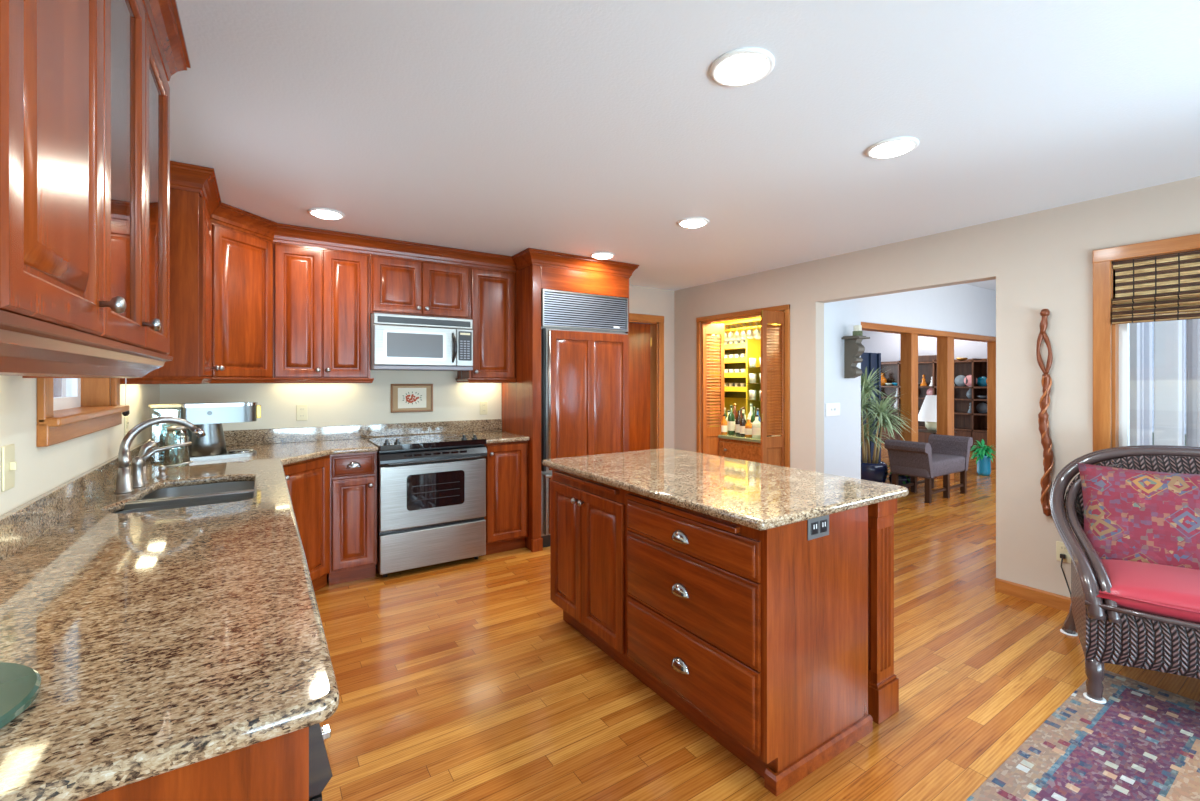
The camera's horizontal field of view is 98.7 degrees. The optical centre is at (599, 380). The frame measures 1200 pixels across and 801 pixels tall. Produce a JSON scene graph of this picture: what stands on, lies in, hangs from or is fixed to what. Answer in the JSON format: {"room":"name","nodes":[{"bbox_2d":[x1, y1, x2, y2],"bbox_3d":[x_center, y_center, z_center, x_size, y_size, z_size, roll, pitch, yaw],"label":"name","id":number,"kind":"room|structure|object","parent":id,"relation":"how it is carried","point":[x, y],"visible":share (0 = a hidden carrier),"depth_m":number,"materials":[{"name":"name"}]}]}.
{"room":"kitchen","nodes":[
{"label":"kitchen","id":0,"kind":"room"},
{"bbox_2d":[0,376,159,515],"bbox_3d":[-1.010,0.160,0.390,0.150,2.400,7.160,0,0,-33],"label":"wall","id":1,"kind":"structure","parent":0,"point":[40,470],"depth_m":1.57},
{"bbox_2d":[2,444,16,491],"bbox_3d":[-1.534,0.225,1.343,0.018,0.116,0.070,0,0,-33],"label":"light switch","id":2,"kind":"object","parent":1,"relation":"attached to","point":[9,465],"visible":1,"depth_m":1.33,"materials":[{"name":"beige plastic"}]},
{"bbox_2d":[36,378,128,446],"bbox_3d":[-1.961,-0.318,1.895,0.190,1.025,0.970,0,0,-33],"label":"window","id":3,"kind":"structure","parent":1,"relation":"in","point":[67,408],"depth_m":1.95,"materials":[{"name":"orange wood"}]},
{"bbox_2d":[0,0,172,377],"bbox_3d":[-1.104,-0.519,0.989,0.348,1.022,1.333,0,0,-33],"label":"upper cabinet","id":4,"kind":"object","parent":1,"relation":"attached to","point":[85,89],"visible":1,"depth_m":0.84,"materials":[{"name":"brown wood"}]},
{"bbox_2d":[142,0,190,80],"bbox_3d":[-1.099,-0.981,0.992,0.358,0.112,1.435,0,0,-33],"label":"crown molding","id":5,"kind":"structure","parent":1,"relation":"attached to","point":[163,16],"depth_m":1.47,"materials":[{"name":"brown wood"}]},
{"bbox_2d":[120,188,218,383],"bbox_3d":[-2.213,-0.507,2.679,0.348,1.045,0.552,0,0,-33],"label":"upper cabinet","id":6,"kind":"object","parent":1,"relation":"attached to","point":[190,221],"visible":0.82,"depth_m":2.51,"materials":[{"name":"brown wood"}]},
{"bbox_2d":[0,419,501,562],"bbox_3d":[-0.898,0.393,2.502,2.352,0.106,3.549,0,0,-33],"label":"backsplash","id":7,"kind":"structure","parent":1,"relation":"attached to","point":[19,526],"depth_m":2.26,"materials":[{"name":"stone"}]},
{"bbox_2d":[160,370,501,433],"bbox_3d":[-1.560,0.160,4.251,3.465,2.400,0.100,0,0,-33],"label":"wall","id":8,"kind":"structure","parent":0,"point":[328,404],"depth_m":3.93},
{"bbox_2d":[209,222,273,383],"bbox_3d":[-2.414,-0.507,3.244,0.629,1.045,0.644,0,0,-33],"label":"upper cabinet","id":9,"kind":"object","parent":8,"relation":"attached to","point":[242,263],"visible":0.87,"depth_m":3.17,"materials":[{"name":"brown wood"}]},
{"bbox_2d":[296,405,306,420],"bbox_3d":[-2.184,0.232,3.775,0.070,0.116,0.009,0,0,-33],"label":"wall outlet","id":10,"kind":"object","parent":8,"relation":"attached to","point":[301,410],"visible":1,"depth_m":3.77,"materials":[{"name":"beige plastic"}]},
{"bbox_2d":[273,242,373,382],"bbox_3d":[-1.982,-0.507,3.696,0.622,1.045,0.363,0,0,-33],"label":"upper cabinet","id":11,"kind":"object","parent":8,"relation":"attached to","point":[321,296],"visible":0.84,"depth_m":3.56,"materials":[{"name":"brown wood"}]},
{"bbox_2d":[170,161,515,271],"bbox_3d":[-1.676,-0.981,3.495,0.741,0.112,2.522,0,0,34],"label":"crown molding","id":12,"kind":"structure","parent":11,"relation":"attached to","point":[202,180],"depth_m":3.50,"materials":[{"name":"brown wood"}]},
{"bbox_2d":[391,384,432,412],"bbox_3d":[-1.529,0.138,4.199,0.330,0.230,0.019,0,0,-33],"label":"framed picture","id":13,"kind":"object","parent":8,"relation":"attached to","point":[404,397],"visible":1,"depth_m":4.20,"materials":[{"name":"brown wood"}]},
{"bbox_2d":[398,388,425,407],"bbox_3d":[-1.531,0.138,4.201,0.224,0.164,0.002,0,0,-33],"label":"print","id":14,"kind":"object","parent":13,"relation":"attached to","point":[407,397],"depth_m":4.20,"materials":[{"name":"paper"}]},
{"bbox_2d":[370,254,468,318],"bbox_3d":[-1.431,-0.761,4.058,0.735,0.538,0.363,0,0,-33],"label":"upper cabinet","id":15,"kind":"object","parent":8,"relation":"attached to","point":[402,286],"visible":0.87,"depth_m":3.92,"materials":[{"name":"brown wood"}]},
{"bbox_2d":[370,313,472,370],"bbox_3d":[-1.404,-0.286,4.021,0.728,0.403,0.451,0,0,-33],"label":"microwave","id":16,"kind":"object","parent":15,"relation":"attached to","point":[397,341],"visible":1,"depth_m":3.85,"materials":[{"name":"grey paint"}]},
{"bbox_2d":[455,266,515,382],"bbox_3d":[-0.965,-0.507,4.363,0.422,1.045,0.363,0,0,-33],"label":"upper cabinet","id":17,"kind":"object","parent":8,"relation":"attached to","point":[491,291],"visible":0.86,"depth_m":4.24,"materials":[{"name":"brown wood"}]},
{"bbox_2d":[629,285,720,448],"bbox_3d":[0.639,0.160,5.862,1.980,2.400,0.100,0,0,-33],"label":"wall","id":18,"kind":"structure","parent":0,"point":[642,300],"depth_m":5.88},
{"bbox_2d":[629,313,663,449],"bbox_3d":[0.299,0.312,5.636,0.935,2.095,0.144,0,0,-33],"label":"door surround","id":19,"kind":"object","parent":18,"relation":"attached to","point":[656,322],"visible":0.38,"depth_m":5.81,"materials":[{"name":"orange wood"}]},
{"bbox_2d":[629,323,651,451],"bbox_3d":[0.277,0.355,5.632,0.702,1.990,0.046,0,0,-33],"label":"door","id":20,"kind":"structure","parent":19,"relation":"attached to","point":[640,341],"depth_m":5.72,"materials":[{"name":"brown wood"}]},
{"bbox_2d":[168,0,1199,290],"bbox_3d":[0.816,-1.090,1.851,4.805,0.100,7.800,0,0,-33],"label":"ceiling","id":21,"kind":"structure","parent":0,"point":[585,128],"depth_m":2.06,"materials":[{"name":"white paint"}]},
{"bbox_2d":[307,208,344,219],"bbox_3d":[-1.695,-1.027,3.194,0.208,0.026,0.208,0,0,-33],"label":"recessed light","id":22,"kind":"object","parent":21,"relation":"in","point":[324,213],"visible":1,"depth_m":3.15,"materials":[{"name":"glass"}]},
{"bbox_2d":[590,252,614,258],"bbox_3d":[0.020,-1.027,4.253,0.208,0.026,0.208,0,0,-33],"label":"recessed light","id":23,"kind":"object","parent":21,"relation":"in","point":[598,255],"visible":1,"depth_m":4.21,"materials":[{"name":"glass"}]},
{"bbox_2d":[677,217,708,227],"bbox_3d":[0.610,-1.027,3.372,0.208,0.026,0.208,0,0,-33],"label":"recessed light","id":24,"kind":"object","parent":21,"relation":"in","point":[692,222],"visible":1,"depth_m":3.33,"materials":[{"name":"glass"}]},
{"bbox_2d":[710,47,774,86],"bbox_3d":[0.470,-1.027,1.708,0.208,0.026,0.208,0,0,-33],"label":"recessed light","id":25,"kind":"object","parent":21,"relation":"in","point":[745,66],"visible":1,"depth_m":1.68,"materials":[{"name":"glass"}]},
{"bbox_2d":[866,137,918,158],"bbox_3d":[1.300,-1.027,2.294,0.208,0.026,0.208,0,0,-33],"label":"recessed light","id":26,"kind":"object","parent":21,"relation":"in","point":[897,146],"visible":1,"depth_m":2.26,"materials":[{"name":"glass"}]},
{"bbox_2d":[721,317,779,415],"bbox_3d":[1.958,0.160,5.710,0.060,2.400,1.720,0,0,-33],"label":"wall","id":27,"kind":"structure","parent":0,"point":[740,402],"depth_m":6.14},
{"bbox_2d":[724,349,745,397],"bbox_3d":[1.657,-0.120,6.090,0.017,0.640,0.625,0,0,-33],"label":"panel","id":28,"kind":"object","parent":27,"relation":"attached to","point":[730,394],"visible":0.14,"depth_m":6.15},
{"bbox_2d":[710,357,745,363],"bbox_3d":[1.565,-0.237,6.030,0.237,0.055,0.625,0,0,-33],"label":"bar shelf","id":29,"kind":"object","parent":28,"relation":"attached to","point":[740,359],"visible":0.57,"depth_m":5.88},
{"bbox_2d":[710,372,745,377],"bbox_3d":[1.565,-0.068,6.030,0.237,0.055,0.625,0,0,-33],"label":"bar shelf","id":30,"kind":"object","parent":28,"relation":"attached to","point":[726,375],"visible":0.57,"depth_m":5.89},
{"bbox_2d":[710,387,745,391],"bbox_3d":[1.565,0.092,6.030,0.237,0.055,0.625,0,0,-33],"label":"bar shelf","id":31,"kind":"object","parent":28,"relation":"attached to","point":[734,389],"visible":0.54,"depth_m":5.87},
{"bbox_2d":[712,343,745,350],"bbox_3d":[1.565,-0.398,6.030,0.237,0.055,0.625,0,0,-33],"label":"bar shelf","id":32,"kind":"object","parent":28,"relation":"attached to","point":[739,346],"visible":0.57,"depth_m":5.89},
{"bbox_2d":[314,441,1199,800],"bbox_3d":[3.146,1.400,5.413,13.200,0.080,11.600,0,0,-33],"label":"floor","id":33,"kind":"structure","parent":0,"point":[463,679],"depth_m":2.29,"materials":[{"name":"brown wood"}]},
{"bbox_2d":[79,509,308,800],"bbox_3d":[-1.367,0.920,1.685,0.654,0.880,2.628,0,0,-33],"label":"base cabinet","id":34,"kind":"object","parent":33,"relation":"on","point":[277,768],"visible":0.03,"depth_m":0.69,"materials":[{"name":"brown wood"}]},
{"bbox_2d":[0,419,501,800],"bbox_3d":[-0.898,0.410,2.502,2.352,0.140,3.549,0,0,-33],"label":"countertop","id":35,"kind":"structure","parent":34,"relation":"on","point":[158,642],"depth_m":0.96,"materials":[{"name":"stone"}]},
{"bbox_2d":[0,662,40,729],"bbox_3d":[-0.920,0.437,0.628,0.324,0.016,0.324,0,0,-33],"label":"marble board","id":36,"kind":"object","parent":35,"relation":"on","point":[20,685],"visible":1,"depth_m":0.72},
{"bbox_2d":[138,439,157,483],"bbox_3d":[-1.984,0.351,2.254,0.047,0.190,0.078,0,0,23],"label":"sprayer","id":37,"kind":"object","parent":35,"relation":"on","point":[149,445],"visible":0.54,"depth_m":2.24,"materials":[{"name":"silver metal"}]},
{"bbox_2d":[114,416,205,493],"bbox_3d":[-1.885,0.298,2.195,0.139,0.296,0.307,0,0,29],"label":"faucet","id":38,"kind":"object","parent":35,"relation":"on","point":[125,482],"visible":1,"depth_m":2.13,"materials":[{"name":"silver metal"}]},
{"bbox_2d":[156,461,192,477],"bbox_3d":[-1.990,0.413,2.413,0.134,0.066,0.043,0,0,-45],"label":"soap dispenser","id":39,"kind":"object","parent":35,"relation":"on","point":[162,469],"visible":1,"depth_m":2.38,"materials":[{"name":"silver metal"}]},
{"bbox_2d":[164,425,189,465],"bbox_3d":[-2.234,0.340,2.720,0.110,0.211,0.110,0,0,-33],"label":"glass canister","id":40,"kind":"object","parent":35,"relation":"on","point":[167,461],"visible":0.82,"depth_m":2.70,"materials":[{"name":"clear"}]},
{"bbox_2d":[115,481,253,513],"bbox_3d":[-1.665,0.545,2.095,0.475,0.181,0.720,0,0,-33],"label":"sink","id":41,"kind":"object","parent":35,"relation":"in","point":[225,492],"visible":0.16,"depth_m":2.10,"materials":[{"name":"silver metal"}]},
{"bbox_2d":[148,402,260,463],"bbox_3d":[-2.258,0.287,2.969,0.180,0.318,0.512,0,0,45],"label":"coffee maker","id":42,"kind":"object","parent":35,"relation":"on","point":[209,417],"visible":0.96,"depth_m":2.92,"materials":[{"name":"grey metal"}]},
{"bbox_2d":[283,455,329,591],"bbox_3d":[-2.203,0.920,3.217,0.896,0.880,0.864,0,0,-33],"label":"base cabinet","id":43,"kind":"object","parent":33,"relation":"on","point":[308,481],"visible":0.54,"depth_m":3.22,"materials":[{"name":"brown wood"}]},
{"bbox_2d":[309,722,332,800],"bbox_3d":[-0.818,0.917,0.860,0.606,0.845,0.595,0,0,-33],"label":"dishwasher","id":44,"kind":"object","parent":33,"relation":"on","point":[320,771],"visible":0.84,"depth_m":0.77,"materials":[{"name":"black metal"}]},
{"bbox_2d":[327,451,376,584],"bbox_3d":[-1.791,0.920,3.672,0.290,0.880,0.613,0,0,-33],"label":"base cabinet","id":45,"kind":"object","parent":33,"relation":"on","point":[353,476],"visible":0.86,"depth_m":3.45,"materials":[{"name":"brown wood"}]},
{"bbox_2d":[369,433,486,577],"bbox_3d":[-1.317,0.881,3.906,0.758,0.955,0.584,0,0,-33],"label":"range","id":46,"kind":"object","parent":33,"relation":"on","point":[431,489],"visible":1,"depth_m":3.67,"materials":[{"name":"silver metal"}]},
{"bbox_2d":[369,433,486,450],"bbox_3d":[-1.324,0.457,3.917,0.758,0.037,0.554,0,0,-33],"label":"cooktop","id":47,"kind":"object","parent":46,"relation":"in","point":[435,442],"depth_m":3.79,"materials":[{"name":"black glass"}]},
{"bbox_2d":[481,441,527,555],"bbox_3d":[-0.876,0.920,4.272,0.374,0.880,0.613,0,0,-33],"label":"base cabinet","id":48,"kind":"object","parent":33,"relation":"on","point":[506,518],"visible":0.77,"depth_m":4.05,"materials":[{"name":"brown wood"}]},
{"bbox_2d":[462,431,529,443],"bbox_3d":[-0.874,0.463,4.267,0.375,0.034,0.580,0,0,-33],"label":"countertop","id":49,"kind":"structure","parent":48,"relation":"on","point":[495,436],"depth_m":4.14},
{"bbox_2d":[502,248,638,551],"bbox_3d":[-0.294,0.162,4.600,1.083,2.397,0.703,0,0,-33],"label":"refrigerator surround","id":50,"kind":"object","parent":33,"relation":"on","point":[537,270],"visible":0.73,"depth_m":4.20,"materials":[{"name":"brown wood"}]},
{"bbox_2d":[541,289,628,547],"bbox_3d":[-0.257,0.310,4.600,0.854,2.100,0.666,0,0,-33],"label":"refrigerator","id":51,"kind":"object","parent":33,"relation":"on","point":[585,342],"visible":0.56,"depth_m":4.32,"materials":[{"name":"wood"}]},
{"bbox_2d":[550,468,898,796],"bbox_3d":[0.458,0.920,2.509,0.873,0.880,1.521,0,0,-33],"label":"kitchen island","id":52,"kind":"object","parent":33,"relation":"on","point":[777,643],"visible":0.91,"depth_m":1.93,"materials":[{"name":"brown wood"}]},
{"bbox_2d":[542,448,908,530],"bbox_3d":[0.489,0.463,2.545,0.960,0.034,1.550,0,0,-33],"label":"island countertop","id":53,"kind":"structure","parent":52,"relation":"on","point":[755,495],"depth_m":2.22,"materials":[{"name":"stone"}]},
{"bbox_2d":[808,515,828,539],"bbox_3d":[0.778,0.519,1.831,0.124,0.076,0.008,0,0,-33],"label":"island outlet","id":54,"kind":"object","parent":52,"relation":"attached to","point":[818,527],"visible":0.94,"depth_m":1.83,"materials":[{"name":"black plastic"}]},
{"bbox_2d":[811,521,817,534],"bbox_3d":[0.757,0.519,1.815,0.040,0.044,0.002,0,0,-33],"label":"socket","id":55,"kind":"object","parent":54,"relation":"attached to","point":[814,524],"depth_m":1.81,"materials":[{"name":"black plastic"}]},
{"bbox_2d":[820,519,826,532],"bbox_3d":[0.801,0.519,1.844,0.040,0.044,0.002,0,0,-33],"label":"socket","id":56,"kind":"object","parent":54,"relation":"attached to","point":[823,522],"depth_m":1.84,"materials":[{"name":"black plastic"}]},
{"bbox_2d":[719,438,760,462],"bbox_3d":[1.694,0.993,5.501,0.572,0.735,1.620,0,0,-33],"label":"bar cabinet","id":57,"kind":"object","parent":33,"relation":"on","point":[736,449],"visible":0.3,"depth_m":5.38,"materials":[{"name":"brown wood"}]},
{"bbox_2d":[718,434,760,442],"bbox_3d":[1.709,0.606,5.511,0.565,0.035,1.620,0,0,-33],"label":"countertop","id":58,"kind":"structure","parent":57,"relation":"on","point":[732,437],"depth_m":5.37,"materials":[{"name":"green stone"}]},
{"bbox_2d":[721,414,726,434],"bbox_3d":[1.361,0.477,5.654,0.073,0.220,0.072,0,0,-33],"label":"liquor bottle","id":59,"kind":"object","parent":58,"relation":"on","point":[724,422],"visible":1,"depth_m":5.62,"materials":[{"name":"glass"}]},
{"bbox_2d":[728,405,734,434],"bbox_3d":[1.439,0.427,5.645,0.077,0.320,0.076,0,0,-33],"label":"liquor bottle","id":60,"kind":"object","parent":58,"relation":"on","point":[731,418],"visible":1,"depth_m":5.62,"materials":[{"name":"glass"}]},
{"bbox_2d":[735,410,741,435],"bbox_3d":[1.494,0.452,5.525,0.085,0.270,0.084,0,0,-33],"label":"liquor bottle","id":61,"kind":"object","parent":58,"relation":"on","point":[738,419],"visible":0.8,"depth_m":5.50,"materials":[{"name":"glass"}]},
{"bbox_2d":[740,413,746,436],"bbox_3d":[1.510,0.462,5.428,0.073,0.250,0.072,0,0,-33],"label":"liquor bottle","id":62,"kind":"object","parent":58,"relation":"on","point":[743,422],"visible":0.96,"depth_m":5.40,"materials":[{"name":"glass"}]},
{"bbox_2d":[745,418,751,436],"bbox_3d":[1.562,0.487,5.403,0.089,0.200,0.088,0,0,-33],"label":"liquor bottle","id":63,"kind":"object","parent":58,"relation":"on","point":[748,427],"visible":0.87,"depth_m":5.37,"materials":[{"name":"glass"}]},
{"bbox_2d":[746,336,760,421],"bbox_3d":[1.729,0.043,5.745,0.275,1.087,0.020,0,0,-33],"label":"divider","id":64,"kind":"object","parent":58,"relation":"on","point":[753,346],"visible":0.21,"depth_m":5.72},
{"bbox_2d":[752,415,760,437],"bbox_3d":[1.614,0.467,5.305,0.097,0.240,0.096,0,0,-33],"label":"liquor bottle","id":65,"kind":"object","parent":58,"relation":"on","point":[756,425],"visible":0.92,"depth_m":5.27,"materials":[{"name":"glass"}]},
{"bbox_2d":[861,352,880,460],"bbox_3d":[3.720,0.482,7.190,0.570,1.755,0.100,0,0,-33],"label":"folding screen","id":66,"kind":"object","parent":33,"relation":"on","point":[870,360],"visible":0.32,"depth_m":7.24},
{"bbox_2d":[861,459,887,482],"bbox_3d":[3.449,1.195,6.593,0.420,0.330,0.420,0,0,-33],"label":"plant pot","id":67,"kind":"object","parent":33,"relation":"on","point":[876,472],"visible":0.53,"depth_m":6.42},
{"bbox_2d":[861,366,915,462],"bbox_3d":[3.459,0.410,6.586,0.978,1.325,0.971,0,0,-43],"label":"dracaena plant","id":68,"kind":"object","parent":67,"relation":"in","point":[881,413],"visible":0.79,"depth_m":6.53,"materials":[{"name":"green plant"}]},
{"bbox_2d":[887,465,910,488],"bbox_3d":[3.785,1.167,6.463,0.379,0.386,0.374,0,0,-33],"label":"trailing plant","id":69,"kind":"object","parent":33,"relation":"on","point":[902,479],"visible":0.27,"depth_m":6.36,"materials":[{"name":"green plant"}]},
{"bbox_2d":[884,434,972,502],"bbox_3d":[3.933,1.020,6.145,1.198,0.678,0.440,0,0,-33],"label":"upholstered bench","id":70,"kind":"object","parent":33,"relation":"on","point":[943,455],"visible":0.94,"depth_m":5.98,"materials":[{"name":"grey fabric"}]},
{"bbox_2d":[881,358,986,450],"bbox_3d":[6.612,0.460,11.276,0.352,1.800,4.230,0,0,-33],"label":"bookcase","id":71,"kind":"object","parent":33,"relation":"on","point":[974,424],"visible":0.09,"depth_m":10.50,"materials":[{"name":"brown wood"}]},
{"bbox_2d":[918,355,936,361],"bbox_3d":[6.864,-0.470,10.903,0.100,0.140,0.600,0,0,-33],"label":"storage box","id":72,"kind":"object","parent":71,"relation":"on","point":[924,358],"visible":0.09,"depth_m":10.81,"materials":[{"name":"brown wood"}]},
{"bbox_2d":[955,375,967,385],"bbox_3d":[7.217,-0.004,10.293,0.019,0.228,0.228,0,0,-33],"label":"plate","id":73,"kind":"object","parent":71,"relation":"in","point":[959,380],"visible":1,"depth_m":10.30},
{"bbox_2d":[918,395,956,433],"bbox_3d":[5.352,0.795,8.248,0.600,1.130,0.600,0,0,-33],"label":"table lamp","id":74,"kind":"object","parent":33,"relation":"on","point":[928,411],"visible":0.47,"depth_m":8.16,"materials":[{"name":"white fabric"}]},
{"bbox_2d":[970,439,995,475],"bbox_3d":[5.549,1.107,7.425,0.421,0.506,0.389,0,0,-33],"label":"plant","id":75,"kind":"object","parent":33,"relation":"on","point":[984,456],"visible":0.94,"depth_m":7.38,"materials":[{"name":"green plant"}]},
{"bbox_2d":[965,669,1199,800],"bbox_3d":[2.037,1.355,1.088,2.000,0.009,1.900,0,0,-33],"label":"rug","id":76,"kind":"object","parent":33,"relation":"on","point":[1141,744],"visible":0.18,"depth_m":1.87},
{"bbox_2d":[1050,445,1199,703],"bbox_3d":[2.630,0.840,2.208,1.037,1.040,0.860,0,0,39],"label":"wicker armchair","id":77,"kind":"object","parent":33,"relation":"on","point":[1107,632],"visible":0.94,"depth_m":2.18,"materials":[{"name":"wicker"}]},
{"bbox_2d":[1091,559,1199,622],"bbox_3d":[2.593,0.900,2.162,0.800,0.155,0.688,0,0,39],"label":"seat cushion","id":78,"kind":"object","parent":77,"relation":"on","point":[1163,590],"visible":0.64,"depth_m":2.11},
{"bbox_2d":[1078,463,1199,569],"bbox_3d":[2.615,0.655,2.373,0.600,0.481,0.214,0,0,39],"label":"throw pillow","id":79,"kind":"object","parent":78,"relation":"on","point":[1153,517],"visible":0.83,"depth_m":2.38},
{"bbox_2d":[824,298,860,478],"bbox_3d":[2.159,-0.015,4.730,0.600,2.750,0.140,0,0,-33],"label":"wall","id":80,"kind":"structure","parent":0,"point":[842,433],"depth_m":4.66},
{"bbox_2d":[826,403,839,415],"bbox_3d":[2.060,0.253,4.570,0.196,0.112,0.018,0,0,-33],"label":"light switch","id":81,"kind":"object","parent":80,"relation":"attached to","point":[832,409],"visible":1,"depth_m":4.56,"materials":[{"name":"white plastic"}]},
{"bbox_2d":[842,335,869,377],"bbox_3d":[2.305,-0.214,4.644,0.180,0.379,0.164,0,0,-33],"label":"wall bracket","id":82,"kind":"object","parent":80,"relation":"attached to","point":[853,348],"visible":1,"depth_m":4.63,"materials":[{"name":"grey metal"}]},
{"bbox_2d":[842,335,869,338],"bbox_3d":[2.305,-0.391,4.644,0.180,0.026,0.164,0,0,-33],"label":"shelf","id":83,"kind":"object","parent":82,"relation":"attached to","point":[857,336],"depth_m":4.58,"materials":[{"name":"grey metal"}]},
{"bbox_2d":[853,325,862,335],"bbox_3d":[2.328,-0.453,4.655,0.082,0.097,0.082,0,0,-33],"label":"candle","id":84,"kind":"object","parent":82,"relation":"on","point":[857,329],"visible":0.86,"depth_m":4.62,"materials":[{"name":"wax"}]},
{"bbox_2d":[861,330,986,361],"bbox_3d":[6.754,-0.140,11.489,0.100,3.000,5.200,0,0,-33],"label":"wall","id":85,"kind":"structure","parent":0,"point":[887,344],"depth_m":11.17,"materials":[{"name":"grey paint"}]},
{"bbox_2d":[861,284,995,336],"bbox_3d":[4.466,-1.032,6.955,4.700,0.715,0.130,0,0,-33],"label":"wall","id":86,"kind":"structure","parent":0,"point":[960,308],"depth_m":6.96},
{"bbox_2d":[900,333,917,487],"bbox_3d":[3.976,0.378,6.622,0.167,1.965,0.140,0,0,-33],"label":"trim","id":87,"kind":"structure","parent":86,"relation":"attached to","point":[908,342],"depth_m":6.57,"materials":[{"name":"orange wood"}]},
{"bbox_2d":[861,322,995,341],"bbox_3d":[4.474,-0.640,6.943,4.700,0.070,0.160,0,0,-33],"label":"beam","id":88,"kind":"structure","parent":86,"relation":"attached to","point":[866,326],"depth_m":6.68,"materials":[{"name":"orange wood"}]},
{"bbox_2d":[937,337,953,479],"bbox_3d":[4.804,0.378,7.165,0.195,1.965,0.140,0,0,-33],"label":"trim","id":89,"kind":"structure","parent":86,"relation":"attached to","point":[945,345],"depth_m":7.11,"materials":[{"name":"orange wood"}]},
{"bbox_2d":[987,342,995,468],"bbox_3d":[6.198,0.378,8.080,0.210,1.965,0.140,0,0,-33],"label":"trim","id":90,"kind":"structure","parent":86,"relation":"attached to","point":[991,346],"depth_m":8.03,"materials":[{"name":"orange wood"}]},
{"bbox_2d":[674,176,1199,597],"bbox_3d":[2.857,0.160,3.011,0.120,2.400,7.300,0,0,-33],"label":"wall","id":91,"kind":"structure","parent":0,"point":[1043,259],"depth_m":3.26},
{"bbox_2d":[696,304,789,467],"bbox_3d":[1.431,0.335,5.161,0.144,2.050,1.180,0,0,-33],"label":"door frame","id":92,"kind":"structure","parent":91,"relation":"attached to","point":[747,314],"depth_m":5.08,"materials":[{"name":"orange wood"}]},
{"bbox_2d":[702,323,723,455],"bbox_3d":[1.235,0.362,5.621,0.270,1.975,0.028,0,0,-19],"label":"door","id":93,"kind":"structure","parent":92,"relation":"attached to","point":[710,440],"depth_m":5.61,"materials":[{"name":"brown wood"}]},
{"bbox_2d":[761,310,784,466],"bbox_3d":[1.560,0.360,4.635,0.280,1.980,0.034,0,0,-23],"label":"door","id":94,"kind":"structure","parent":92,"relation":"attached to","point":[772,346],"depth_m":4.63,"materials":[{"name":"brown wood"}]},
{"bbox_2d":[997,578,1070,611],"bbox_3d":[3.681,1.317,1.633,0.014,0.085,4.072,0,0,-33],"label":"baseboard","id":95,"kind":"structure","parent":91,"relation":"attached to","point":[1046,598],"depth_m":3.16,"materials":[{"name":"orange wood"}]},
{"bbox_2d":[1036,309,1053,515],"bbox_3d":[2.685,0.188,3.108,0.052,1.248,0.083,0,0,-33],"label":"stick","id":96,"kind":"object","parent":91,"relation":"attached to","point":[1043,421],"visible":1,"depth_m":3.09,"materials":[{"name":"brown wood"}]},
{"bbox_2d":[1056,541,1070,562],"bbox_3d":[2.750,1.015,3.054,0.009,0.116,0.070,0,0,-33],"label":"wall outlet","id":97,"kind":"object","parent":91,"relation":"attached to","point":[1060,547],"visible":0.73,"depth_m":3.06,"materials":[{"name":"beige plastic"}]},
{"bbox_2d":[1093,234,1199,463],"bbox_3d":[3.338,-0.065,2.244,0.136,1.360,1.740,0,0,-33],"label":"window","id":98,"kind":"structure","parent":91,"relation":"in","point":[1102,258],"depth_m":2.89,"materials":[{"name":"orange wood"}]},
{"bbox_2d":[1111,250,1199,323],"bbox_3d":[3.286,-0.090,2.244,0.063,1.150,1.627,0,0,-33],"label":"bamboo blind","id":99,"kind":"object","parent":98,"relation":"attached to","point":[1161,285],"visible":0.9,"depth_m":2.73,"materials":[{"name":"wood"}]},
{"bbox_2d":[965,279,995,290],"bbox_3d":[4.652,-1.440,5.761,5.900,0.100,2.330,0,0,-33],"label":"ceiling","id":100,"kind":"structure","parent":0,"point":[989,284],"depth_m":7.42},
{"bbox_3d":[5.189,-0.015,4.852,5.800,2.750,0.100,0,0,-33],"label":"wall","id":101,"kind":"structure","parent":0,"visible":0},
{"bbox_2d":[1129,316,1139,445],"bbox_3d":[3.878,-0.015,3.932,1.440,1.790,0.080,0,0,-33],"label":"window","id":102,"kind":"structure","parent":101,"relation":"in","point":[1134,328],"depth_m":4.26,"materials":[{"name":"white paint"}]},
{"bbox_2d":[1140,315,1143,444],"bbox_3d":[5.165,-0.015,4.761,5.500,2.750,0.025,0,0,-33],"label":"trim","id":103,"kind":"structure","parent":101,"relation":"attached to","point":[1142,323],"depth_m":4.40,"materials":[{"name":"white paint"}]},
{"bbox_2d":[1144,311,1197,446],"bbox_3d":[5.676,0.085,5.112,2.240,1.990,0.080,0,0,-33],"label":"window","id":104,"kind":"structure","parent":101,"relation":"in","point":[1190,326],"depth_m":5.51,"materials":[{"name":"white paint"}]},
{"label":"outside","id":105,"kind":"structure","parent":0,"visible":0},
{"bbox_3d":[1.437,1.760,6.923,38.000,0.200,38.000,0,0,-33],"label":"ground","id":106,"kind":"structure","parent":105,"visible":0},
{"bbox_2d":[1154,312,1182,445],"bbox_3d":[4.012,0.160,3.637,0.120,3.000,0.120,0,0,-33],"label":"window pane","id":107,"kind":"structure","parent":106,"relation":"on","point":[1168,335],"depth_m":3.60,"materials":[{"name":"glass"}]},
{"bbox_2d":[1198,319,1199,446],"bbox_3d":[5.308,0.160,4.488,0.120,3.000,0.120,0,0,-33],"label":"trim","id":108,"kind":"structure","parent":106,"relation":"on","point":[1198,319],"depth_m":4.50,"materials":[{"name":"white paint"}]},
{"bbox_3d":[1.682,-0.780,5.493,0.640,0.040,1.660,0,0,-33],"label":"ceiling","id":109,"kind":"structure","parent":0,"visible":0},
{"bbox_2d":[724,320,771,329],"bbox_3d":[1.752,-0.629,5.551,0.420,0.008,1.620,0,0,-33],"label":"stemware rack","id":110,"kind":"object","parent":109,"relation":"hanging from","point":[754,321],"visible":0.07,"depth_m":5.70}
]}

